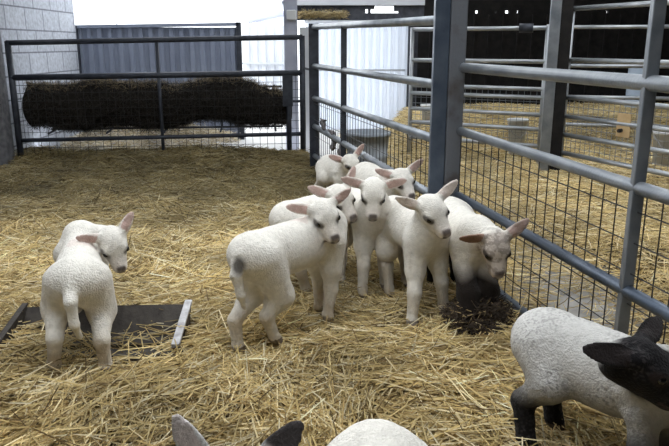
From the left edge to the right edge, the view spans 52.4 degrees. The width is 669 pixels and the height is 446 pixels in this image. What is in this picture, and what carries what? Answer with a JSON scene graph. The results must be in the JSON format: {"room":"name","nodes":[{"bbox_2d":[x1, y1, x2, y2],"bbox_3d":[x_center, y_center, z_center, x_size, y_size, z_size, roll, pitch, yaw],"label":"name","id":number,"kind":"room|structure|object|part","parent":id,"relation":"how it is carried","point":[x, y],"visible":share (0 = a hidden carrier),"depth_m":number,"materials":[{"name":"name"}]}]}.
{"room":"farm building","nodes":[
{"label":"farm building","id":0,"kind":"room"},
{"bbox_2d":[0,0,81,155],"bbox_3d":[-3.292,-2.103,7.424,0.220,3.000,1.970,0,15,0],"label":"wall","id":1,"kind":"structure","parent":0,"point":[19,19],"depth_m":7.32,"materials":[{"name":"brick"}]},
{"bbox_2d":[66,83,389,156],"bbox_3d":[-6.400,-2.489,14.493,15.200,0.160,14.700,0,15,0],"label":"yard","id":2,"kind":"structure","parent":0,"point":[273,142],"depth_m":8.55,"materials":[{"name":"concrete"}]},
{"bbox_2d":[75,19,117,23],"bbox_3d":[-4.625,-3.082,13.148,0.988,1.670,0.040,0,15,0],"label":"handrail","id":3,"kind":"object","parent":2,"relation":"on","point":[75,19],"visible":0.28,"depth_m":12.92,"materials":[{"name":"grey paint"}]},
{"bbox_2d":[60,122,240,149],"bbox_3d":[-2.162,-1.075,7.941,2.125,0.435,1.378,-2,15,-7],"label":"drift","id":4,"kind":"object","parent":2,"relation":"on","point":[113,132],"visible":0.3,"depth_m":7.58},
{"bbox_2d":[75,22,244,139],"bbox_3d":[-2.223,-1.791,8.639,2.115,1.460,0.102,0,15,0],"label":"metal panel","id":5,"kind":"object","parent":2,"relation":"on","point":[213,55],"visible":0.39,"depth_m":8.57,"materials":[{"name":"paint"}]},
{"bbox_3d":[-3.230,-1.766,8.624,0.060,1.420,0.060,0,15,0],"label":"post","id":6,"kind":"part","parent":5,"relation":"part of","materials":[{"name":"metal"}]},
{"bbox_3d":[-2.235,-2.461,8.473,2.091,0.070,0.060,0,15,0],"label":"rail","id":7,"kind":"part","parent":5,"relation":"part of","materials":[{"name":"white metal"}]},
{"bbox_3d":[-1.195,-1.793,8.648,0.060,1.460,0.060,0,15,0],"label":"post","id":8,"kind":"part","parent":5,"relation":"part of","materials":[{"name":"metal"}]},
{"bbox_2d":[242,26,284,88],"bbox_3d":[-1.075,-2.622,10.860,0.790,1.940,0.100,0,15,0],"label":"fence","id":9,"kind":"object","parent":2,"relation":"on","point":[262,55],"visible":0.35,"depth_m":10.85,"materials":[{"name":"white metal"}]},
{"bbox_3d":[-1.115,-2.549,10.859,0.710,0.030,0.030,0,15,0],"label":"cross rail","id":10,"kind":"part","parent":9,"relation":"part of","materials":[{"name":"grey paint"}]},
{"bbox_2d":[247,0,283,25],"bbox_3d":[-1.288,-4.098,15.107,0.942,2.640,2.695,0,15,0],"label":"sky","id":11,"kind":"structure","parent":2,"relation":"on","point":[264,12],"depth_m":13.75,"materials":[{"name":"white"}]},
{"bbox_2d":[283,0,309,152],"bbox_3d":[-0.403,-2.086,7.263,0.265,2.750,0.170,0,15,0],"label":"column","id":12,"kind":"structure","parent":2,"relation":"on","point":[290,26],"depth_m":7.28,"materials":[{"name":"grey metal"}]},
{"bbox_2d":[286,10,296,19],"bbox_3d":[-0.450,-2.178,7.120,0.100,0.100,0.080,0,15,0],"label":"junction box","id":13,"kind":"object","parent":12,"relation":"attached to","point":[291,14],"visible":1,"depth_m":7.08,"materials":[{"name":"white plastic"}]},
{"bbox_3d":[-0.320,-1.423,7.432,0.100,1.380,0.100,0,15,0],"label":"post","id":14,"kind":"part","parent":12,"relation":"part of","materials":[{"name":"grey metal"}]},
{"bbox_2d":[304,20,407,129],"bbox_3d":[0.340,-2.084,9.658,1.520,1.530,0.082,0,15,0],"label":"wall","id":15,"kind":"structure","parent":2,"relation":"on","point":[379,49],"depth_m":9.65,"materials":[{"name":"white metal"}]},
{"bbox_3d":[0.290,-2.802,9.459,1.420,0.040,0.060,0,15,0],"label":"rail","id":16,"kind":"part","parent":15,"relation":"part of","materials":[{"name":"white metal"}]},
{"bbox_3d":[0.300,-2.161,9.616,1.400,0.025,0.030,0,15,0],"label":"cross rail","id":17,"kind":"part","parent":15,"relation":"part of","materials":[{"name":"white metal"}]},
{"bbox_2d":[406,26,417,106],"bbox_3d":[1.070,-2.799,9.191,0.120,3.150,0.160,0,15,0],"label":"stanchion","id":18,"kind":"object","parent":2,"relation":"on","point":[409,27],"visible":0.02,"depth_m":9.29,"materials":[{"name":"paint"}]},
{"bbox_2d":[1,148,517,445],"bbox_3d":[-1.400,0.751,2.135,5.600,0.446,10.550,0,15,0],"label":"floor","id":19,"kind":"structure","parent":0,"point":[51,148],"depth_m":2.71,"materials":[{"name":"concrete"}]},
{"bbox_2d":[0,37,14,165],"bbox_3d":[-3.275,-1.152,6.500,0.250,1.330,0.160,0,15,0],"label":"gate post","id":20,"kind":"object","parent":19,"relation":"on","point":[6,139],"visible":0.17,"depth_m":6.52,"materials":[{"name":"grey metal"}]},
{"bbox_2d":[0,142,325,246],"bbox_3d":[-1.361,-0.310,5.574,3.727,0.328,3.173,0,15,0],"label":"bedding","id":21,"kind":"object","parent":19,"relation":"on","point":[199,199],"visible":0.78,"depth_m":5.75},
{"bbox_2d":[314,144,363,187],"bbox_3d":[0.039,-0.347,4.990,0.284,0.511,0.596,-5,16,-19],"label":"lamb","id":22,"kind":"object","parent":21,"relation":"on","point":[330,168],"visible":0.62,"depth_m":4.90,"materials":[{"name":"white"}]},
{"bbox_2d":[311,0,450,196],"bbox_3d":[0.185,-1.383,4.739,0.085,2.630,3.025,-3,15,-13],"label":"metal fence","id":23,"kind":"object","parent":21,"relation":"on","point":[438,84],"visible":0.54,"depth_m":3.89,"materials":[{"name":"metal"}]},
{"bbox_3d":[0.172,-0.260,5.049,0.048,0.068,2.988,-4,15,-13],"label":"rail","id":24,"kind":"part","parent":23,"relation":"part of","materials":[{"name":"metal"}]},
{"bbox_2d":[319,118,326,130],"bbox_3d":[-0.088,-0.836,5.953,0.091,0.168,0.048,-6,16,-23],"label":"scrap","id":25,"kind":"object","parent":23,"relation":"attached to","point":[322,121],"visible":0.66,"depth_m":5.94,"materials":[{"name":"grey"}]},
{"bbox_2d":[328,129,336,150],"bbox_3d":[-0.013,-0.696,5.703,0.082,0.191,0.046,5,15,17],"label":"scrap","id":26,"kind":"object","parent":23,"relation":"attached to","point":[329,130],"visible":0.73,"depth_m":5.69,"materials":[{"name":"grey"}]},
{"bbox_2d":[337,140,348,155],"bbox_3d":[0.068,-0.590,5.427,0.093,0.178,0.053,-4,15,-16],"label":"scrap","id":27,"kind":"object","parent":23,"relation":"attached to","point":[339,149],"visible":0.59,"depth_m":5.41,"materials":[{"name":"grey"}]},
{"bbox_3d":[0.172,-0.522,4.981,0.764,0.085,2.912,0,15,0],"label":"rail","id":28,"kind":"part","parent":23,"relation":"part of","materials":[{"name":"metal"}]},
{"bbox_3d":[0.172,-0.794,4.909,0.048,0.052,2.987,-4,15,-13],"label":"rail","id":29,"kind":"part","parent":23,"relation":"part of","materials":[{"name":"metal"}]},
{"bbox_3d":[0.172,-1.069,4.837,0.048,0.055,2.987,-4,15,-13],"label":"rail","id":30,"kind":"part","parent":23,"relation":"part of","materials":[{"name":"metal"}]},
{"bbox_3d":[0.172,-1.387,4.754,0.048,0.085,2.988,-4,15,-13],"label":"rail","id":31,"kind":"part","parent":23,"relation":"part of","materials":[{"name":"metal"}]},
{"bbox_2d":[304,23,318,166],"bbox_3d":[-0.218,-1.200,6.575,0.099,1.385,0.547,-2,15,-7],"label":"post","id":32,"kind":"object","parent":19,"relation":"on","point":[313,34],"visible":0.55,"depth_m":6.29,"materials":[{"name":"metal"}]},
{"bbox_2d":[4,34,305,158],"bbox_3d":[-1.698,-1.210,6.687,2.832,1.247,0.071,-2,15,-6],"label":"gate","id":33,"kind":"object","parent":32,"relation":"attached to","point":[287,75],"visible":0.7,"depth_m":6.65,"materials":[{"name":"metal"}]},
{"bbox_3d":[-1.702,-1.761,6.542,2.793,0.106,0.052,-2,15,-6],"label":"rail","id":34,"kind":"part","parent":33,"relation":"part of","materials":[{"name":"metal"}]},
{"bbox_3d":[-1.702,-1.440,6.627,2.793,0.090,0.060,-2,15,-6],"label":"rail","id":35,"kind":"part","parent":33,"relation":"part of","materials":[{"name":"metal"}]},
{"bbox_3d":[-1.702,-0.857,6.779,2.793,0.065,0.040,-2,15,-6],"label":"rail","id":36,"kind":"part","parent":33,"relation":"part of","materials":[{"name":"metal"}]},
{"bbox_2d":[47,85,282,133],"bbox_3d":[-1.717,-1.172,6.965,2.374,0.450,0.421,-2,15,-6],"label":"rack","id":37,"kind":"object","parent":33,"relation":"attached to","point":[221,126],"visible":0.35,"depth_m":7.14,"materials":[{"name":"metal"}]},
{"bbox_2d":[19,77,291,136],"bbox_3d":[-1.767,-1.211,6.928,2.682,0.665,0.537,-2,15,-6],"label":"heap","id":38,"kind":"object","parent":37,"relation":"in","point":[258,93],"visible":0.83,"depth_m":6.78,"materials":[{"name":"plant"}]},
{"bbox_3d":[-1.728,-0.998,7.113,2.373,0.023,0.024,-2,15,-6],"label":"rail","id":39,"kind":"part","parent":37,"relation":"part of","materials":[{"name":"metal"}]},
{"bbox_2d":[0,213,626,445],"bbox_3d":[-0.886,0.479,2.767,4.312,0.328,3.626,0,15,0],"label":"bedding","id":40,"kind":"object","parent":19,"relation":"on","point":[161,271],"visible":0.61,"depth_m":2.46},
{"bbox_2d":[40,212,133,371],"bbox_3d":[-0.974,0.255,2.643,0.353,0.551,0.591,0,15,0],"label":"lamb","id":41,"kind":"object","parent":40,"relation":"on","point":[80,277],"visible":0.97,"depth_m":2.48,"materials":[{"name":"white"}]},
{"bbox_2d":[0,300,191,361],"bbox_3d":[-0.964,0.459,2.767,0.719,0.160,0.366,-1,15,-3],"label":"trough","id":42,"kind":"object","parent":40,"relation":"on","point":[144,315],"visible":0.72,"depth_m":2.86,"materials":[{"name":"grey metal"}]},
{"bbox_2d":[172,414,303,445],"bbox_3d":[-0.175,0.655,1.108,0.261,0.559,0.617,0,15,0],"label":"lamb","id":43,"kind":"object","parent":40,"relation":"on","point":[184,433],"visible":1,"depth_m":1.22},
{"bbox_2d":[226,188,350,351],"bbox_3d":[-0.179,0.186,2.826,0.268,0.616,0.656,14,20,43],"label":"lamb","id":44,"kind":"object","parent":40,"relation":"on","point":[262,262],"visible":1,"depth_m":2.72,"materials":[{"name":"white"}]},
{"bbox_2d":[269,166,357,293],"bbox_3d":[-0.102,0.028,3.343,0.419,0.650,0.436,0,15,0],"label":"lamb","id":45,"kind":"object","parent":40,"relation":"on","point":[279,213],"visible":0.31,"depth_m":3.15,"materials":[{"name":"white"}]},
{"bbox_2d":[341,176,406,297],"bbox_3d":[0.126,0.026,3.418,0.295,0.625,0.642,-3,15,-12],"label":"lamb","id":46,"kind":"object","parent":40,"relation":"on","point":[372,204],"visible":0.67,"depth_m":3.21,"materials":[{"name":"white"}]},
{"bbox_2d":[355,159,423,198],"bbox_3d":[0.274,-0.129,4.054,0.262,0.590,0.715,-5,16,-20],"label":"lamb","id":47,"kind":"object","parent":40,"relation":"on","point":[364,170],"visible":0.23,"depth_m":3.77,"materials":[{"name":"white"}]},
{"bbox_2d":[375,179,457,330],"bbox_3d":[0.353,0.082,3.117,0.282,0.655,0.663,-2,15,-9],"label":"lamb","id":48,"kind":"object","parent":40,"relation":"on","point":[417,232],"visible":0.87,"depth_m":2.93,"materials":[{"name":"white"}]},
{"bbox_2d":[443,0,467,267],"bbox_3d":[0.610,-1.057,3.341,0.080,2.750,0.075,0,15,0],"label":"steel post","id":49,"kind":"object","parent":40,"relation":"on","point":[458,19],"visible":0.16,"depth_m":3.40,"materials":[{"name":"grey metal"}]},
{"bbox_2d":[454,0,668,343],"bbox_3d":[0.964,-0.296,1.876,0.048,1.980,3.347,-3,15,-11],"label":"metal fence","id":50,"kind":"object","parent":49,"relation":"attached to","point":[649,82],"visible":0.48,"depth_m":2.23,"materials":[{"name":"metal"}]},
{"bbox_3d":[0.964,0.584,2.107,0.044,0.043,3.347,-3,15,-11],"label":"rail","id":51,"kind":"part","parent":50,"relation":"part of","materials":[{"name":"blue metal"}]},
{"bbox_3d":[0.964,0.256,2.021,0.710,0.042,3.289,0,15,0],"label":"rail","id":52,"kind":"part","parent":50,"relation":"part of","materials":[{"name":"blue metal"}]},
{"bbox_3d":[0.964,-0.069,1.936,0.043,0.042,3.347,-3,15,-11],"label":"rail","id":53,"kind":"part","parent":50,"relation":"part of","materials":[{"name":"metal"}]},
{"bbox_3d":[0.964,-0.373,1.856,0.048,0.047,3.347,-3,15,-11],"label":"rail","id":54,"kind":"part","parent":50,"relation":"part of","materials":[{"name":"metal"}]},
{"bbox_2d":[435,291,518,336],"bbox_3d":[0.621,0.367,2.904,0.381,0.200,0.359,-8,17,-28],"label":"straw","id":55,"kind":"object","parent":40,"relation":"on","point":[452,311],"visible":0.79,"depth_m":2.83,"materials":[{"name":"brown plant"}]},
{"bbox_2d":[427,196,528,324],"bbox_3d":[0.584,0.148,3.087,0.286,0.505,0.743,-3,15,-10],"label":"lamb","id":56,"kind":"object","parent":40,"relation":"on","point":[479,250],"visible":0.73,"depth_m":2.85,"materials":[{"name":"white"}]},
{"bbox_2d":[510,307,668,445],"bbox_3d":[0.747,0.470,1.917,0.435,0.524,0.569,0,15,0],"label":"lamb","id":57,"kind":"object","parent":40,"relation":"on","point":[561,355],"visible":1,"depth_m":1.88,"materials":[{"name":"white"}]},
{"bbox_2d":[327,419,427,445],"bbox_3d":[0.080,0.681,1.156,0.299,0.494,0.688,-1,15,-5],"label":"lamb","id":58,"kind":"object","parent":19,"relation":"on","point":[368,432],"visible":1,"depth_m":1.32,"materials":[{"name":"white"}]},
{"bbox_2d":[297,0,424,21],"bbox_3d":[0.320,-2.864,8.785,1.680,0.519,0.352,0,15,0],"label":"beam","id":59,"kind":"structure","parent":0,"point":[308,10],"depth_m":8.78,"materials":[{"name":"grey metal"}]},
{"bbox_2d":[386,105,668,344],"bbox_3d":[3.350,-0.259,5.680,6.000,0.674,9.120,0,15,0],"label":"floor","id":60,"kind":"structure","parent":0,"point":[413,150],"depth_m":5.22,"materials":[{"name":"plant"}]},
{"bbox_2d":[407,26,548,166],"bbox_3d":[1.390,-1.253,6.805,1.413,1.370,0.042,9,17,30],"label":"hurdle","id":61,"kind":"object","parent":60,"relation":"on","point":[483,28],"visible":0.76,"depth_m":6.67,"materials":[{"name":"metal"}]},
{"bbox_3d":[1.390,-0.832,6.915,1.372,0.040,0.042,9,17,30],"label":"rail","id":62,"kind":"part","parent":61,"relation":"part of","materials":[{"name":"metal"}]},
{"bbox_3d":[1.390,-0.987,6.875,1.372,0.040,0.042,9,17,30],"label":"rail","id":63,"kind":"part","parent":61,"relation":"part of","materials":[{"name":"metal"}]},
{"bbox_3d":[1.390,-1.122,6.839,1.372,0.040,0.042,9,17,30],"label":"rail","id":64,"kind":"part","parent":61,"relation":"part of","materials":[{"name":"metal"}]},
{"bbox_3d":[1.390,-1.277,6.798,1.372,0.040,0.042,9,17,30],"label":"rail","id":65,"kind":"part","parent":61,"relation":"part of","materials":[{"name":"metal"}]},
{"bbox_3d":[1.390,-1.354,6.778,1.372,0.040,0.042,9,17,30],"label":"rail","id":66,"kind":"part","parent":61,"relation":"part of","materials":[{"name":"metal"}]},
{"bbox_3d":[1.390,-1.601,6.713,1.372,0.040,0.042,9,17,30],"label":"rail","id":67,"kind":"part","parent":61,"relation":"part of","materials":[{"name":"metal"}]},
{"bbox_3d":[1.390,-1.896,6.636,1.372,0.040,0.042,9,17,30],"label":"rail","id":68,"kind":"part","parent":61,"relation":"part of","materials":[{"name":"metal"}]},
{"bbox_2d":[519,0,573,173],"bbox_3d":[1.887,-1.886,6.107,0.225,2.950,0.674,-3,15,-11],"label":"column","id":69,"kind":"structure","parent":60,"relation":"on","point":[561,11],"depth_m":5.96,"materials":[{"name":"metal"}]},
{"bbox_2d":[560,0,668,176],"bbox_3d":[2.405,-0.932,5.287,0.042,1.520,1.783,-6,16,-23],"label":"hurdle","id":70,"kind":"object","parent":60,"relation":"on","point":[661,106],"visible":0.61,"depth_m":5.61,"materials":[{"name":"metal"}]},
{"bbox_3d":[2.405,-0.439,5.416,0.042,0.040,1.742,-6,16,-23],"label":"rail","id":71,"kind":"part","parent":70,"relation":"part of","materials":[{"name":"metal"}]},
{"bbox_3d":[2.405,-0.598,5.374,0.042,0.040,1.742,-6,16,-23],"label":"rail","id":72,"kind":"part","parent":70,"relation":"part of","materials":[{"name":"metal"}]},
{"bbox_3d":[2.405,-0.758,5.332,0.042,0.040,1.742,-6,16,-23],"label":"rail","id":73,"kind":"part","parent":70,"relation":"part of","materials":[{"name":"metal"}]},
{"bbox_3d":[2.405,-0.922,5.289,0.042,0.040,1.742,-6,16,-23],"label":"rail","id":74,"kind":"part","parent":70,"relation":"part of","materials":[{"name":"metal"}]},
{"bbox_3d":[2.405,-1.232,5.208,0.042,0.040,1.742,-6,16,-23],"label":"rail","id":75,"kind":"part","parent":70,"relation":"part of","materials":[{"name":"metal"}]},
{"bbox_3d":[2.405,-1.648,5.099,0.042,0.040,1.742,-6,16,-23],"label":"rail","id":76,"kind":"part","parent":70,"relation":"part of","materials":[{"name":"metal"}]},
{"bbox_2d":[615,113,631,137],"bbox_3d":[2.305,-0.783,5.469,0.067,0.190,0.140,-6,16,-23],"label":"tag","id":77,"kind":"object","parent":70,"relation":"attached to","point":[621,131],"visible":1,"depth_m":5.46,"materials":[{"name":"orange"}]},
{"bbox_2d":[392,165,664,442],"bbox_3d":[3.450,0.319,3.651,6.300,0.070,13.700,0,15,0],"label":"floor","id":78,"kind":"structure","parent":0,"point":[563,297],"depth_m":3.38,"materials":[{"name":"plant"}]},
{"bbox_2d":[336,101,668,344],"bbox_3d":[2.849,-0.412,5.482,5.690,0.507,8.574,0,15,0],"label":"litter","id":79,"kind":"object","parent":78,"relation":"on","point":[651,237],"visible":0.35,"depth_m":5.12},
{"bbox_2d":[346,129,390,163],"bbox_3d":[0.300,-0.623,6.246,0.430,0.435,0.430,0,15,0],"label":"tub","id":80,"kind":"object","parent":79,"relation":"on","point":[367,134],"visible":0.36,"depth_m":6.07,"materials":[{"name":"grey plastic"}]},
{"bbox_2d":[420,104,430,120],"bbox_3d":[1.120,-1.318,8.130,0.197,0.196,0.196,0,15,0],"label":"bucket","id":81,"kind":"object","parent":79,"relation":"on","point":[426,114],"visible":0.54,"depth_m":8.07,"materials":[{"name":"white plastic"}]},
{"bbox_2d":[507,118,527,154],"bbox_3d":[1.865,-0.885,6.951,0.217,0.356,0.217,0,15,0],"label":"bucket","id":82,"kind":"object","parent":79,"relation":"on","point":[512,137],"visible":0.54,"depth_m":6.88,"materials":[{"name":"white plastic"}]},
{"bbox_2d":[652,131,668,166],"bbox_3d":[3.120,-0.697,6.431,0.247,0.336,0.249,0,15,0],"label":"bucket","id":83,"kind":"object","parent":79,"relation":"on","point":[659,160],"visible":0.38,"depth_m":6.37,"materials":[{"name":"white plastic"}]},
{"bbox_2d":[547,24,668,127],"bbox_3d":[3.025,-1.399,7.283,1.546,1.410,0.042,4,15,15],"label":"hurdle","id":84,"kind":"object","parent":78,"relation":"on","point":[575,26],"visible":0.34,"depth_m":7.22,"materials":[{"name":"metal"}]},
{"bbox_3d":[3.025,-1.056,7.373,1.504,0.040,0.042,4,15,15],"label":"rail","id":85,"kind":"part","parent":84,"relation":"part of","materials":[{"name":"metal"}]},
{"bbox_3d":[3.025,-1.665,7.214,1.504,0.040,0.042,4,15,15],"label":"rail","id":86,"kind":"part","parent":84,"relation":"part of","materials":[{"name":"metal"}]},
{"bbox_3d":[3.025,-2.052,7.112,1.504,0.040,0.042,4,15,15],"label":"rail","id":87,"kind":"part","parent":84,"relation":"part of","materials":[{"name":"metal"}]},
{"bbox_3d":[3.025,-1.346,7.297,1.504,0.040,0.042,4,15,15],"label":"rail","id":88,"kind":"part","parent":84,"relation":"part of","materials":[{"name":"metal"}]},
{"bbox_2d":[624,68,642,109],"bbox_3d":[3.980,-1.607,8.883,0.350,1.000,0.348,0,15,0],"label":"container","id":89,"kind":"object","parent":78,"relation":"on","point":[629,92],"visible":0.05,"depth_m":8.74,"materials":[{"name":"blue plastic"}]},
{"bbox_2d":[416,0,668,106],"bbox_3d":[3.910,-2.936,9.811,5.580,3.200,0.130,0,15,0],"label":"wall","id":90,"kind":"structure","parent":0,"point":[587,43],"depth_m":9.85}
]}

